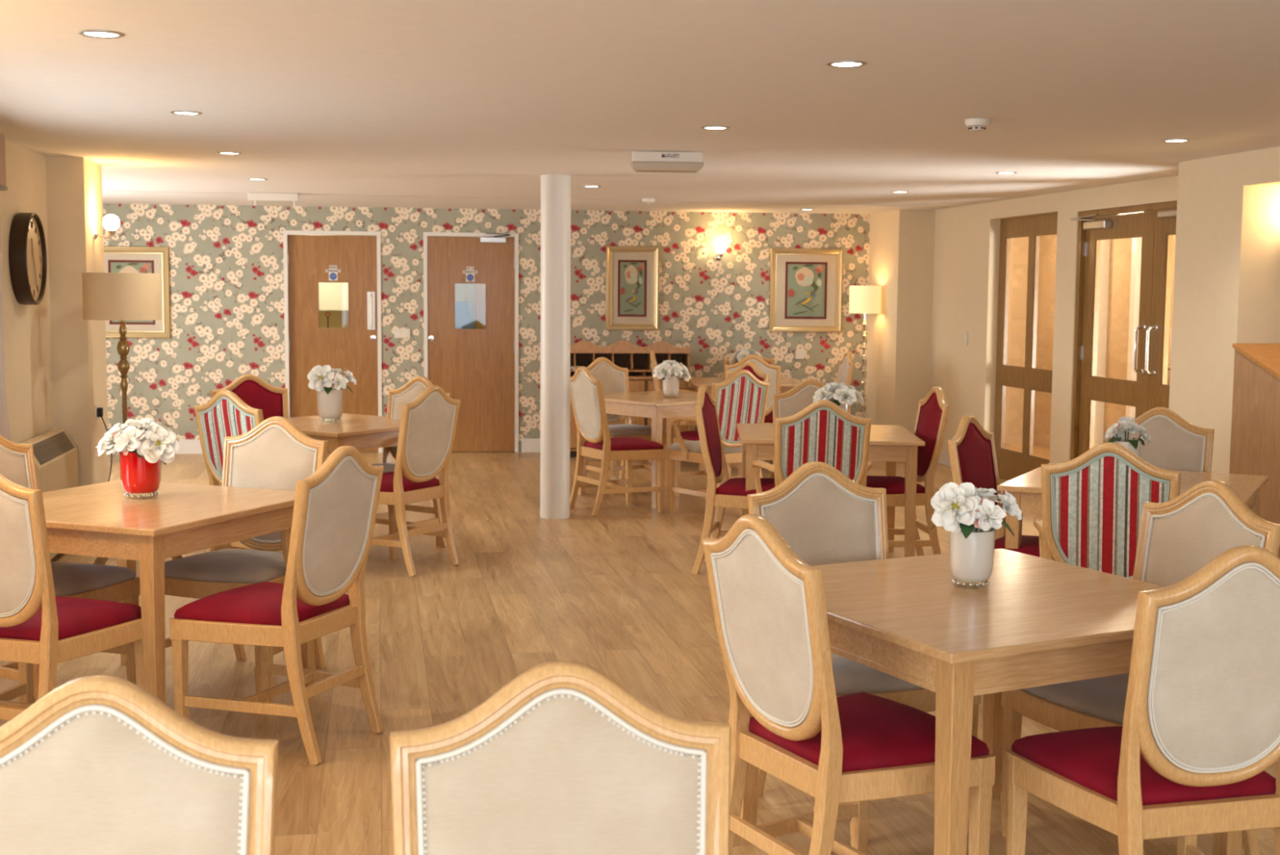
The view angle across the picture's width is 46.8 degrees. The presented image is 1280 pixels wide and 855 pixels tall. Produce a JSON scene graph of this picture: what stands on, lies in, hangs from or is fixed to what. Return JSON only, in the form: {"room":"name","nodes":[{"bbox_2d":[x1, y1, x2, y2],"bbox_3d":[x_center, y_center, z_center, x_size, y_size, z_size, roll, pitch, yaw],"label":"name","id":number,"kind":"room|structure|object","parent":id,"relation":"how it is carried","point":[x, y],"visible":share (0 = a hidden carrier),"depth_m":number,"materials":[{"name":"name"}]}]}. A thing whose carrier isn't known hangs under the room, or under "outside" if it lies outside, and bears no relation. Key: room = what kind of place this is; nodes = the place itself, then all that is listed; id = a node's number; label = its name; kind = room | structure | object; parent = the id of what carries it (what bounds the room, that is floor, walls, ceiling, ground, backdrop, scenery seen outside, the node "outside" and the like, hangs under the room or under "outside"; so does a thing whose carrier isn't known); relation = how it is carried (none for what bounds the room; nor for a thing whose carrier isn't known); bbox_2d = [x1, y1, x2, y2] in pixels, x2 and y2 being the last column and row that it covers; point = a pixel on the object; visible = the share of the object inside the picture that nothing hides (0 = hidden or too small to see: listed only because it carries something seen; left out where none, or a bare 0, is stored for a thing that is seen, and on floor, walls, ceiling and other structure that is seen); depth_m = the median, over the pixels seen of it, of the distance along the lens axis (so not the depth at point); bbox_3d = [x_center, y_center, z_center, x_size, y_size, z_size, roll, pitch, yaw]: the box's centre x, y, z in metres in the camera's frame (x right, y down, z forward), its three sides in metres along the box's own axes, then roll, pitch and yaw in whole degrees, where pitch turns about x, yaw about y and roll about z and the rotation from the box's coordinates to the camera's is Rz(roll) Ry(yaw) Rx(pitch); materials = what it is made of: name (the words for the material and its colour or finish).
{"room":"care facility","nodes":[
{"label":"care facility","id":0,"kind":"room"},
{"bbox_2d":[0,140,53,443],"bbox_3d":[-2.549,0.089,2.931,0.200,2.277,11.820,0,5,-10],"label":"wall","id":1,"kind":"structure","parent":0,"point":[26,327],"depth_m":8.11,"materials":[{"name":"beige paint"}]},
{"bbox_2d":[0,133,7,191],"bbox_3d":[-2.854,-1.130,5.686,0.178,0.260,2.654,0,5,-10],"label":"pelmet","id":2,"kind":"object","parent":1,"relation":"in","point":[3,187],"depth_m":6.94,"materials":[{"name":"fabric"}]},
{"bbox_2d":[0,225,11,440],"bbox_3d":[-3.087,-0.156,7.095,0.110,1.900,0.529,0,5,-10],"label":"curtain","id":3,"kind":"object","parent":2,"relation":"hanging from","point":[5,431],"visible":0.13,"depth_m":7.20,"materials":[{"name":"beige fabric"}]},
{"bbox_2d":[8,213,47,304],"bbox_3d":[-3.305,-0.910,7.998,0.089,0.494,0.494,0,5,-10],"label":"wall clock","id":4,"kind":"object","parent":1,"relation":"attached to","point":[28,264],"visible":1,"depth_m":7.89,"materials":[{"name":"brown wood"}]},
{"bbox_2d":[20,428,78,559],"bbox_3d":[-3.295,0.371,8.240,0.131,0.640,1.000,0,5,-10],"label":"wall heater","id":5,"kind":"object","parent":1,"relation":"attached to","point":[55,453],"visible":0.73,"depth_m":8.21,"materials":[{"name":"metal"}]},
{"bbox_2d":[32,431,75,464],"bbox_3d":[-3.261,0.109,8.222,0.060,0.096,0.880,0,5,-10],"label":"grille","id":6,"kind":"object","parent":5,"relation":"attached to","point":[51,448],"depth_m":8.21,"materials":[{"name":"grey metal"}]},
{"bbox_2d":[45,156,109,486],"bbox_3d":[-4.312,-0.468,8.890,2.010,2.277,0.580,0,5,-10],"label":"wall pillar","id":7,"kind":"structure","parent":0,"point":[73,184],"depth_m":8.77,"materials":[{"name":"beige paint"}]},
{"bbox_2d":[92,214,119,239],"bbox_3d":[-3.233,-1.214,8.972,0.154,0.155,0.100,0,5,-10],"label":"wall light","id":8,"kind":"object","parent":7,"relation":"attached to","point":[111,223],"visible":1,"depth_m":8.95,"materials":[{"name":"white glass"}]},
{"bbox_2d":[319,235,475,328],"bbox_3d":[-2.426,-0.994,14.826,3.200,2.277,1.900,0,5,-10],"label":"wall","id":9,"kind":"structure","parent":0,"point":[464,292],"depth_m":15.73,"materials":[{"name":"white paint"}]},
{"bbox_2d":[318,282,348,311],"bbox_3d":[-3.271,-1.580,15.269,1.200,0.750,0.410,0,5,-10],"label":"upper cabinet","id":10,"kind":"object","parent":9,"relation":"attached to","point":[333,296],"visible":0.12,"depth_m":15.11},
{"bbox_2d":[454,302,475,328],"bbox_3d":[-2.032,-1.003,15.380,0.630,0.600,0.550,0,5,-10],"label":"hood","id":11,"kind":"object","parent":9,"relation":"attached to","point":[463,315],"visible":0.04,"depth_m":15.13,"materials":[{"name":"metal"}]},
{"bbox_2d":[475,284,485,328],"bbox_3d":[-1.517,-0.939,15.543,0.400,2.050,0.080,0,5,-10],"label":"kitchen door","id":12,"kind":"structure","parent":9,"relation":"in","point":[480,288],"depth_m":15.48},
{"bbox_2d":[102,203,870,452],"bbox_3d":[-1.752,-0.906,13.911,9.016,2.277,0.141,0,5,-7],"label":"wall","id":13,"kind":"structure","parent":0,"point":[226,261],"depth_m":13.81,"materials":[{"name":"paper"}]},
{"bbox_2d":[103,246,170,337],"bbox_3d":[-4.625,-1.228,13.461,0.670,0.827,0.032,0,5,-7],"label":"framed picture","id":14,"kind":"object","parent":13,"relation":"attached to","point":[144,260],"visible":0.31,"depth_m":13.47,"materials":[{"name":"beige wood"}]},
{"bbox_2d":[110,262,152,322],"bbox_3d":[-4.626,-1.228,13.463,0.360,0.540,0.035,0,5,-10],"label":"print","id":15,"kind":"object","parent":14,"relation":"attached to","point":[115,267],"depth_m":13.45},
{"bbox_2d":[110,438,540,453],"bbox_3d":[-1.930,0.171,13.909,8.255,0.130,0.022,0,5,-7],"label":"baseboard","id":16,"kind":"structure","parent":13,"relation":"attached to","point":[528,445],"depth_m":13.65,"materials":[{"name":"white paint"}]},
{"bbox_2d":[283,230,382,453],"bbox_3d":[-2.852,-0.792,13.788,0.882,2.055,0.152,0,5,-7],"label":"trim","id":17,"kind":"structure","parent":13,"relation":"attached to","point":[286,233],"depth_m":13.68,"materials":[{"name":"white paint"}]},
{"bbox_2d":[288,235,378,451],"bbox_3d":[-2.854,-0.775,13.773,0.815,2.008,0.083,0,5,-7],"label":"door","id":18,"kind":"structure","parent":13,"relation":"in","point":[313,260],"depth_m":13.75,"materials":[{"name":"brown wood"}]},
{"bbox_2d":[394,328,410,337],"bbox_3d":[-2.214,-0.877,13.782,0.148,0.086,0.013,0,5,-7],"label":"wall switch","id":19,"kind":"object","parent":13,"relation":"attached to","point":[398,332],"visible":1,"depth_m":13.78,"materials":[{"name":"white plastic"}]},
{"bbox_2d":[422,231,518,452],"bbox_3d":[-1.588,-0.795,13.935,0.882,2.055,0.152,0,5,-7],"label":"trim","id":20,"kind":"structure","parent":13,"relation":"attached to","point":[425,234],"depth_m":13.83,"materials":[{"name":"white paint"}]},
{"bbox_2d":[427,232,515,451],"bbox_3d":[-1.573,-0.790,13.844,0.815,2.046,0.144,0,5,-7],"label":"door","id":21,"kind":"structure","parent":13,"relation":"in","point":[476,366],"depth_m":13.87,"materials":[{"name":"brown wood"}]},
{"bbox_2d":[124,191,929,206],"bbox_3d":[-1.496,-1.881,12.107,8.500,0.002,0.004,0,5,-10],"label":"trim","id":22,"kind":"structure","parent":13,"relation":"attached to","point":[124,191],"depth_m":12.20,"materials":[{"name":"white paint"}]},
{"bbox_2d":[605,245,659,330],"bbox_3d":[-0.072,-1.313,13.982,0.505,0.792,0.031,0,5,-7],"label":"framed picture","id":23,"kind":"object","parent":13,"relation":"attached to","point":[632,273],"visible":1,"depth_m":13.98,"materials":[{"name":"gold glass"}]},
{"bbox_2d":[620,262,644,314],"bbox_3d":[-0.072,-1.314,13.983,0.230,0.490,0.028,0,5,-10],"label":"print","id":24,"kind":"object","parent":23,"relation":"attached to","point":[632,273],"depth_m":13.99},
{"bbox_2d":[715,244,725,260],"bbox_3d":[0.758,-1.656,13.989,0.092,0.156,0.144,0,5,-10],"label":"wall light","id":25,"kind":"object","parent":13,"relation":"attached to","point":[720,248],"visible":1,"depth_m":13.94,"materials":[{"name":"white glass"}]},
{"bbox_2d":[768,248,843,332],"bbox_3d":[1.593,-1.311,14.175,0.705,0.798,0.032,0,5,-7],"label":"framed picture","id":26,"kind":"object","parent":13,"relation":"attached to","point":[806,284],"visible":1,"depth_m":14.18,"materials":[{"name":"gold glass"}]},
{"bbox_2d":[786,263,825,316],"bbox_3d":[1.593,-1.311,14.177,0.363,0.500,0.035,0,5,-10],"label":"print","id":27,"kind":"object","parent":26,"relation":"attached to","point":[806,282],"depth_m":14.18},
{"bbox_2d":[540,174,570,519],"bbox_3d":[-0.566,-0.531,9.896,0.200,2.277,0.200,0,5,-10],"label":"wall column","id":28,"kind":"structure","parent":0,"point":[555,189],"depth_m":9.82,"materials":[{"name":"white paint"}]},
{"bbox_2d":[0,443,1278,854],"bbox_3d":[0.843,0.881,7.625,12.100,0.100,19.900,0,5,-10],"label":"floor","id":29,"kind":"structure","parent":0,"point":[615,592],"depth_m":6.38,"materials":[{"name":"brown wood"}]},
{"bbox_2d":[0,434,140,702],"bbox_3d":[-2.203,0.507,5.389,0.584,1.013,0.619,3,6,23],"label":"dining chair","id":30,"kind":"object","parent":29,"relation":"on","point":[96,580],"visible":0.32,"depth_m":5.45,"materials":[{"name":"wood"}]},
{"bbox_2d":[0,472,144,719],"bbox_3d":[-1.924,0.572,4.704,0.512,1.013,0.566,2,5,17],"label":"dining chair","id":31,"kind":"object","parent":29,"relation":"on","point":[41,627],"visible":0.9,"depth_m":4.49,"materials":[{"name":"brown wood"}]},
{"bbox_2d":[81,272,161,423],"bbox_3d":[-2.973,-0.086,8.541,0.424,1.600,0.424,0,5,-10],"label":"floor lamp","id":32,"kind":"object","parent":29,"relation":"on","point":[122,296],"visible":0.73,"depth_m":8.32,"materials":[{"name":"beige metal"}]},
{"bbox_2d":[0,674,278,854],"bbox_3d":[-0.685,0.854,1.717,0.619,1.013,0.584,0,5,-7],"label":"dining chair","id":33,"kind":"object","parent":29,"relation":"on","point":[98,764],"visible":1,"depth_m":1.91,"materials":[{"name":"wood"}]},
{"bbox_2d":[42,479,315,702],"bbox_3d":[-1.827,0.639,5.395,0.970,0.745,0.970,3,6,22],"label":"dining table","id":34,"kind":"object","parent":29,"relation":"on","point":[97,519],"visible":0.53,"depth_m":5.02,"materials":[{"name":"brown wood"}]},
{"bbox_2d":[119,450,160,497],"bbox_3d":[-1.843,0.171,5.461,0.148,0.172,0.148,0,5,-10],"label":"vase","id":35,"kind":"object","parent":34,"relation":"on","point":[138,475],"visible":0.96,"depth_m":5.40,"materials":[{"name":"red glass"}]},
{"bbox_2d":[96,417,179,465],"bbox_3d":[-1.847,0.073,5.454,0.300,0.214,0.255,0,5,-2],"label":"bouquet","id":36,"kind":"object","parent":35,"relation":"in","point":[158,442],"visible":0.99,"depth_m":5.39,"materials":[{"name":"white plant"}]},
{"bbox_2d":[194,389,282,552],"bbox_3d":[-1.953,0.296,7.725,0.619,1.013,0.584,4,6,32],"label":"dining chair","id":37,"kind":"object","parent":29,"relation":"on","point":[225,415],"visible":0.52,"depth_m":7.52,"materials":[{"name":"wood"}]},
{"bbox_2d":[164,416,328,693],"bbox_3d":[-1.544,0.482,5.725,0.619,1.013,0.584,2,6,19],"label":"dining chair","id":38,"kind":"object","parent":29,"relation":"on","point":[275,454],"visible":0.6,"depth_m":5.86,"materials":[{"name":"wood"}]},
{"bbox_2d":[210,373,288,549],"bbox_3d":[-2.207,0.206,8.693,0.512,1.013,0.566,-3,6,-33],"label":"dining chair","id":39,"kind":"object","parent":29,"relation":"on","point":[254,391],"visible":0.24,"depth_m":8.88,"materials":[{"name":"red fabric"}]},
{"bbox_2d":[168,445,383,764],"bbox_3d":[-1.208,0.553,4.969,0.566,1.013,0.512,3,6,22],"label":"dining chair","id":40,"kind":"object","parent":29,"relation":"on","point":[335,511],"visible":1,"depth_m":4.83,"materials":[{"name":"brown wood"}]},
{"bbox_2d":[235,413,441,549],"bbox_3d":[-1.756,0.341,8.674,0.940,0.745,0.940,4,6,35],"label":"dining table","id":41,"kind":"object","parent":29,"relation":"on","point":[362,432],"visible":0.36,"depth_m":8.33,"materials":[{"name":"brown wood"}]},
{"bbox_2d":[316,387,343,422],"bbox_3d":[-1.808,-0.129,8.642,0.151,0.192,0.151,-3,6,-30],"label":"vase","id":42,"kind":"object","parent":41,"relation":"on","point":[330,406],"visible":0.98,"depth_m":8.58,"materials":[{"name":"white ceramic"}]},
{"bbox_2d":[306,364,356,394],"bbox_3d":[-1.798,-0.238,8.633,0.283,0.258,0.235,-1,5,-15],"label":"bouquet","id":43,"kind":"object","parent":42,"relation":"in","point":[325,378],"visible":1,"depth_m":8.55,"materials":[{"name":"white plant"}]},
{"bbox_2d":[371,375,449,559],"bbox_3d":[-1.459,0.217,8.640,0.619,1.013,0.584,4,6,34],"label":"dining chair","id":44,"kind":"object","parent":29,"relation":"on","point":[409,392],"visible":0.3,"depth_m":8.79,"materials":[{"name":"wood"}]},
{"bbox_2d":[370,385,460,576],"bbox_3d":[-1.337,0.264,8.134,0.566,1.013,0.512,4,6,31],"label":"dining chair","id":45,"kind":"object","parent":29,"relation":"on","point":[428,423],"visible":0.92,"depth_m":7.98,"materials":[{"name":"beige fabric"}]},
{"bbox_2d":[389,659,730,854],"bbox_3d":[-0.082,0.849,1.813,0.619,1.013,0.584,0,5,-7],"label":"armchair","id":46,"kind":"object","parent":29,"relation":"on","point":[562,758],"visible":1,"depth_m":2.00,"materials":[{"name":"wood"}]},
{"bbox_2d":[569,366,666,515],"bbox_3d":[-0.167,0.077,10.285,0.566,1.013,0.512,-2,6,-29],"label":"dining chair","id":47,"kind":"object","parent":29,"relation":"on","point":[586,393],"visible":0.99,"depth_m":10.15,"materials":[{"name":"beige fabric"}]},
{"bbox_2d":[586,356,666,494],"bbox_3d":[-0.145,-0.024,11.388,0.619,1.013,0.584,-3,6,-36],"label":"armchair","id":48,"kind":"object","parent":29,"relation":"on","point":[614,378],"visible":0.48,"depth_m":11.51,"materials":[{"name":"beige fabric"}]},
{"bbox_2d":[569,340,692,457],"bbox_3d":[-0.172,-0.278,13.783,1.260,1.075,0.501,0,5,-7],"label":"dresser","id":49,"kind":"object","parent":29,"relation":"on","point":[623,353],"visible":0.33,"depth_m":13.65,"materials":[{"name":"brown wood"}]},
{"bbox_2d":[570,351,690,371],"bbox_3d":[-0.177,-0.625,13.816,1.260,0.190,0.370,0,5,-7],"label":"shelf","id":50,"kind":"object","parent":49,"relation":"attached to","point":[635,361],"depth_m":13.95,"materials":[{"name":"brown wood"}]},
{"bbox_2d":[577,391,742,507],"bbox_3d":[0.162,0.140,11.036,0.970,0.745,0.970,-4,7,-41],"label":"dining table","id":51,"kind":"object","parent":29,"relation":"on","point":[653,405],"visible":0.33,"depth_m":10.59,"materials":[{"name":"brown wood"}]},
{"bbox_2d":[662,374,679,396],"bbox_3d":[0.228,-0.304,10.904,0.127,0.162,0.127,5,7,40],"label":"vase","id":52,"kind":"object","parent":51,"relation":"on","point":[670,384],"visible":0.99,"depth_m":10.85,"materials":[{"name":"white ceramic"}]},
{"bbox_2d":[650,360,690,382],"bbox_3d":[0.223,-0.389,10.896,0.299,0.214,0.255,-3,6,-35],"label":"bouquet","id":53,"kind":"object","parent":52,"relation":"in","point":[664,370],"visible":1,"depth_m":10.82,"materials":[{"name":"white plant"}]},
{"bbox_2d":[648,350,697,462],"bbox_3d":[0.365,-0.166,12.994,0.584,1.013,0.619,0,5,-2],"label":"armchair","id":54,"kind":"object","parent":29,"relation":"on","point":[653,361],"visible":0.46,"depth_m":12.78,"materials":[{"name":"brown wood"}]},
{"bbox_2d":[666,368,769,517],"bbox_3d":[0.541,0.097,10.122,0.619,1.013,0.584,-3,6,-33],"label":"armchair","id":55,"kind":"object","parent":29,"relation":"on","point":[741,397],"visible":0.71,"depth_m":9.94,"materials":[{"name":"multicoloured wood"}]},
{"bbox_2d":[673,360,769,496],"bbox_3d":[0.603,0.021,10.964,0.566,1.013,0.512,-3,6,-36],"label":"dining chair","id":56,"kind":"object","parent":29,"relation":"on","point":[691,435],"visible":0.16,"depth_m":11.03,"materials":[{"name":"brown wood"}]},
{"bbox_2d":[691,385,774,574],"bbox_3d":[0.596,0.284,8.078,0.566,1.013,0.512,2,5,13],"label":"dining chair","id":57,"kind":"object","parent":29,"relation":"on","point":[731,492],"visible":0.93,"depth_m":7.95,"materials":[{"name":"brown wood"}]},
{"bbox_2d":[688,377,802,470],"bbox_3d":[0.940,-0.038,13.064,1.000,0.745,1.000,0,5,-4],"label":"dining table","id":58,"kind":"object","parent":29,"relation":"on","point":[786,384],"visible":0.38,"depth_m":12.86,"materials":[{"name":"brown wood"}]},
{"bbox_2d":[724,354,781,474],"bbox_3d":[0.973,-0.119,12.527,0.512,1.013,0.566,1,5,10],"label":"dining chair","id":59,"kind":"object","parent":29,"relation":"on","point":[774,371],"visible":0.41,"depth_m":12.23,"materials":[{"name":"brown wood"}]},
{"bbox_2d":[768,378,850,478],"bbox_3d":[1.018,0.242,8.573,0.619,1.013,0.584,0,5,0],"label":"armchair","id":60,"kind":"object","parent":29,"relation":"on","point":[792,402],"visible":0.22,"depth_m":8.77,"materials":[{"name":"beige fabric"}]},
{"bbox_2d":[751,400,872,493],"bbox_3d":[0.869,0.349,7.380,0.619,1.013,0.584,0,5,-2],"label":"armchair","id":61,"kind":"object","parent":29,"relation":"on","point":[823,431],"visible":0.56,"depth_m":7.11,"materials":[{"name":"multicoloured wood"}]},
{"bbox_2d":[736,422,924,556],"bbox_3d":[1.033,0.396,8.307,0.970,0.745,0.970,1,5,3],"label":"dining table","id":62,"kind":"object","parent":29,"relation":"on","point":[891,444],"visible":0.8,"depth_m":7.85,"materials":[{"name":"brown wood"}]},
{"bbox_2d":[839,403,848,412],"bbox_3d":[1.113,-0.060,8.351,0.121,0.154,0.121,2,6,20],"label":"vase","id":63,"kind":"object","parent":62,"relation":"on","point":[845,406],"visible":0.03,"depth_m":8.30,"materials":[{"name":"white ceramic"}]},
{"bbox_2d":[812,382,865,408],"bbox_3d":[1.117,-0.149,8.339,0.299,0.214,0.255,2,6,20],"label":"bouquet","id":64,"kind":"object","parent":63,"relation":"in","point":[837,393],"visible":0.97,"depth_m":8.28,"materials":[{"name":"white plant"}]},
{"bbox_2d":[835,351,853,386],"bbox_3d":[1.559,-0.155,12.975,0.584,1.013,0.619,0,5,-4],"label":"armchair","id":65,"kind":"object","parent":29,"relation":"on","point":[846,366],"visible":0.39,"depth_m":12.89,"materials":[{"name":"beige fabric"}]},
{"bbox_2d":[702,513,995,854],"bbox_3d":[0.490,0.695,3.562,0.566,1.013,0.512,-2,6,-28],"label":"dining chair","id":66,"kind":"object","parent":29,"relation":"on","point":[769,605],"visible":0.98,"depth_m":3.43,"materials":[{"name":"beige fabric"}]},
{"bbox_2d":[746,461,981,831],"bbox_3d":[0.623,0.630,4.277,0.619,1.013,0.584,-2,6,-22],"label":"dining chair","id":67,"kind":"object","parent":29,"relation":"on","point":[825,517],"visible":0.39,"depth_m":4.44,"materials":[{"name":"beige fabric"}]},
{"bbox_2d":[848,285,881,417],"bbox_3d":[2.105,-0.533,13.919,0.296,1.592,0.296,0,5,-10],"label":"floor lamp","id":68,"kind":"object","parent":29,"relation":"on","point":[864,300],"visible":0.77,"depth_m":13.75,"materials":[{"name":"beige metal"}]},
{"bbox_2d":[866,386,950,555],"bbox_3d":[1.380,0.278,8.207,0.566,1.013,0.512,0,5,-6],"label":"dining chair","id":69,"kind":"object","parent":29,"relation":"on","point":[932,414],"visible":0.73,"depth_m":8.06,"materials":[{"name":"red fabric"}]},
{"bbox_2d":[739,547,1241,854],"bbox_3d":[0.884,0.798,3.882,1.000,0.745,1.000,-2,6,-27],"label":"dining table","id":70,"kind":"object","parent":29,"relation":"on","point":[1037,620],"visible":0.48,"depth_m":3.50,"materials":[{"name":"brown wood"}]},
{"bbox_2d":[949,527,995,586],"bbox_3d":[0.879,0.343,3.920,0.119,0.151,0.119,0,5,-10],"label":"vase","id":71,"kind":"object","parent":70,"relation":"on","point":[971,557],"visible":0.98,"depth_m":3.87,"materials":[{"name":"white ceramic"}]},
{"bbox_2d":[930,481,1022,538],"bbox_3d":[0.887,0.248,3.909,0.235,0.215,0.196,2,5,12],"label":"bouquet","id":72,"kind":"object","parent":71,"relation":"in","point":[965,507],"visible":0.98,"depth_m":3.85,"materials":[{"name":"white plant"}]},
{"bbox_2d":[946,414,1039,556],"bbox_3d":[1.610,0.464,6.183,0.566,1.013,0.512,4,6,33],"label":"dining chair","id":73,"kind":"object","parent":29,"relation":"on","point":[971,450],"visible":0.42,"depth_m":6.23,"materials":[{"name":"red fabric"}]},
{"bbox_2d":[1033,442,1181,578],"bbox_3d":[1.726,0.536,5.401,0.619,1.013,0.584,3,6,24],"label":"dining chair","id":74,"kind":"object","parent":29,"relation":"on","point":[1092,501],"visible":0.54,"depth_m":5.17,"materials":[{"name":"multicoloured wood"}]},
{"bbox_2d":[996,462,1268,548],"bbox_3d":[2.081,0.593,6.237,0.940,0.745,0.940,3,6,28],"label":"dining table","id":75,"kind":"object","parent":29,"relation":"on","point":[1026,488],"visible":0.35,"depth_m":6.04,"materials":[{"name":"brown wood"}]},
{"bbox_2d":[1112,439,1141,457],"bbox_3d":[2.073,0.132,6.316,0.121,0.154,0.121,0,5,0],"label":"vase","id":76,"kind":"object","parent":75,"relation":"on","point":[1126,444],"visible":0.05,"depth_m":6.26,"materials":[{"name":"white ceramic"}]},
{"bbox_2d":[1103,416,1151,448],"bbox_3d":[2.068,0.054,6.305,0.214,0.195,0.178,-3,6,-35],"label":"bouquet","id":77,"kind":"object","parent":76,"relation":"in","point":[1125,427],"visible":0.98,"depth_m":6.28,"materials":[{"name":"white plant"}]},
{"bbox_2d":[1000,480,1279,854],"bbox_3d":[1.352,0.660,4.009,0.584,1.013,0.619,-2,6,-27],"label":"dining chair","id":78,"kind":"object","parent":29,"relation":"on","point":[1178,536],"visible":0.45,"depth_m":4.04,"materials":[{"name":"beige fabric"}]},
{"bbox_2d":[1004,544,1279,854],"bbox_3d":[1.174,0.722,3.319,0.512,1.013,0.566,-1,5,-14],"label":"dining chair","id":79,"kind":"object","parent":29,"relation":"on","point":[1197,738],"visible":1,"depth_m":3.09,"materials":[{"name":"beige fabric"}]},
{"bbox_2d":[1106,407,1214,472],"bbox_3d":[2.281,0.434,6.576,0.619,1.013,0.584,3,6,23],"label":"dining chair","id":80,"kind":"object","parent":29,"relation":"on","point":[1176,443],"visible":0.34,"depth_m":6.72,"materials":[{"name":"beige fabric"}]},
{"bbox_2d":[1229,342,1279,558],"bbox_3d":[3.861,0.224,7.552,1.244,1.267,1.045,0,5,-10],"label":"cabinet","id":81,"kind":"object","parent":29,"relation":"on","point":[1255,446],"visible":0.67,"depth_m":7.70,"materials":[{"name":"brown wood"}]},
{"bbox_2d":[0,0,1279,213],"bbox_3d":[0.861,-1.486,7.409,12.100,0.100,19.900,0,5,-10],"label":"ceiling","id":82,"kind":"structure","parent":0,"point":[462,101],"depth_m":5.75,"materials":[{"name":"paint"}]},
{"bbox_2d":[77,29,124,38],"bbox_3d":[-1.623,-1.183,4.457,0.132,0.006,0.132,0,5,-10],"label":"recessed light","id":83,"kind":"object","parent":82,"relation":"in","point":[95,33],"visible":1,"depth_m":4.44,"materials":[{"name":"glass"}]},
{"bbox_2d":[248,192,298,206],"bbox_3d":[-2.912,-1.808,11.758,0.390,0.103,0.060,0,5,-7],"label":"sign box","id":84,"kind":"object","parent":82,"relation":"attached to","point":[254,197],"visible":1,"depth_m":11.73,"materials":[{"name":"white paint"}]},
{"bbox_2d":[630,151,704,173],"bbox_3d":[0.149,-1.451,8.092,0.397,0.104,0.120,0,5,-4],"label":"emergency light","id":85,"kind":"object","parent":82,"relation":"attached to","point":[642,161],"visible":1,"depth_m":8.04,"materials":[{"name":"white plastic"}]},
{"bbox_2d":[630,161,704,173],"bbox_3d":[0.148,-1.422,8.094,0.397,0.046,0.120,0,5,-4],"label":"diffuser","id":86,"kind":"object","parent":85,"relation":"attached to","point":[638,166],"depth_m":8.04,"materials":[{"name":"white plastic"}]},
{"bbox_2d":[826,60,866,67],"bbox_3d":[0.688,-1.208,4.926,0.132,0.006,0.132,0,5,-10],"label":"recessed light","id":87,"kind":"object","parent":82,"relation":"in","point":[842,64],"visible":1,"depth_m":4.92,"materials":[{"name":"white"}]},
{"bbox_2d":[964,118,990,131],"bbox_3d":[1.472,-1.319,6.463,0.108,0.050,0.108,0,5,-10],"label":"smoke detector","id":88,"kind":"object","parent":82,"relation":"attached to","point":[975,124],"visible":1,"depth_m":6.43,"materials":[{"name":"white plastic"}]},
{"bbox_2d":[865,209,935,433],"bbox_3d":[2.434,-0.876,13.936,0.340,2.277,0.840,0,5,-10],"label":"wall pillar","id":89,"kind":"structure","parent":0,"point":[902,242],"depth_m":13.56,"materials":[{"name":"beige paint"}]},
{"bbox_2d":[930,175,1177,462],"bbox_3d":[3.093,-0.663,11.655,0.160,2.277,6.100,0,5,-10],"label":"wall","id":90,"kind":"structure","parent":0,"point":[966,247],"depth_m":12.37,"materials":[{"name":"beige paint"}]},
{"bbox_2d":[937,449,951,466],"bbox_3d":[2.879,0.458,11.226,0.444,0.120,6.422,0,5,-9],"label":"baseboard","id":91,"kind":"structure","parent":90,"relation":"attached to","point":[944,459],"depth_m":13.22,"materials":[{"name":"white paint"}]},
{"bbox_2d":[994,213,1057,479],"bbox_3d":[3.106,-0.605,11.755,0.040,2.132,1.236,0,5,-10],"label":"window","id":92,"kind":"structure","parent":90,"relation":"in","point":[1011,464],"depth_m":11.85,"materials":[{"name":"brown wood"}]},
{"bbox_2d":[1069,211,1155,456],"bbox_3d":[3.257,-0.448,10.305,0.170,2.084,0.975,0,5,-10],"label":"door","id":93,"kind":"structure","parent":90,"relation":"in","point":[1094,388],"depth_m":10.39,"materials":[{"name":"brown wood"}]},
{"bbox_2d":[1070,200,1177,460],"bbox_3d":[3.404,-0.413,9.821,0.110,2.118,2.048,0,5,-10],"label":"trim","id":94,"kind":"structure","parent":90,"relation":"attached to","point":[1169,205],"depth_m":10.74,"materials":[{"name":"brown wood"}]},
{"bbox_2d":[1144,208,1177,410],"bbox_3d":[3.455,-0.348,9.344,0.116,2.064,0.985,0,5,-10],"label":"door","id":95,"kind":"structure","parent":90,"relation":"in","point":[1165,228],"depth_m":9.68,"materials":[{"name":"brown wood"}]},
{"bbox_2d":[1004,234,1175,447],"bbox_3d":[3.895,-0.688,11.999,1.540,2.277,6.500,0,5,-10],"label":"wall","id":96,"kind":"structure","parent":0,"point":[1120,258],"depth_m":14.83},
{"bbox_2d":[1093,237,1142,446],"bbox_3d":[4.369,-0.700,12.873,0.098,2.150,2.050,0,5,-10],"label":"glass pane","id":97,"kind":"structure","parent":96,"relation":"attached to","point":[1136,242],"depth_m":13.52,"materials":[{"name":"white glass"}]},
{"bbox_2d":[1168,146,1279,473],"bbox_3d":[4.852,0.082,3.633,1.780,2.277,10.380,0,5,-10],"label":"wall","id":98,"kind":"structure","parent":0,"point":[1226,292],"depth_m":8.05,"materials":[{"name":"beige paint"}]},
{"bbox_3d":[0.938,-0.490,13.053,0.121,0.154,0.121,-1,6,-20],"label":"vase","id":99,"kind":"object","parent":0,"visible":0},
{"bbox_2d":[728,347,764,364],"bbox_3d":[0.944,-0.588,13.045,0.314,0.225,0.267,-3,6,-30],"label":"bouquet","id":100,"kind":"object","parent":99,"relation":"in","point":[738,355],"visible":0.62,"depth_m":12.99,"materials":[{"name":"white plant"}]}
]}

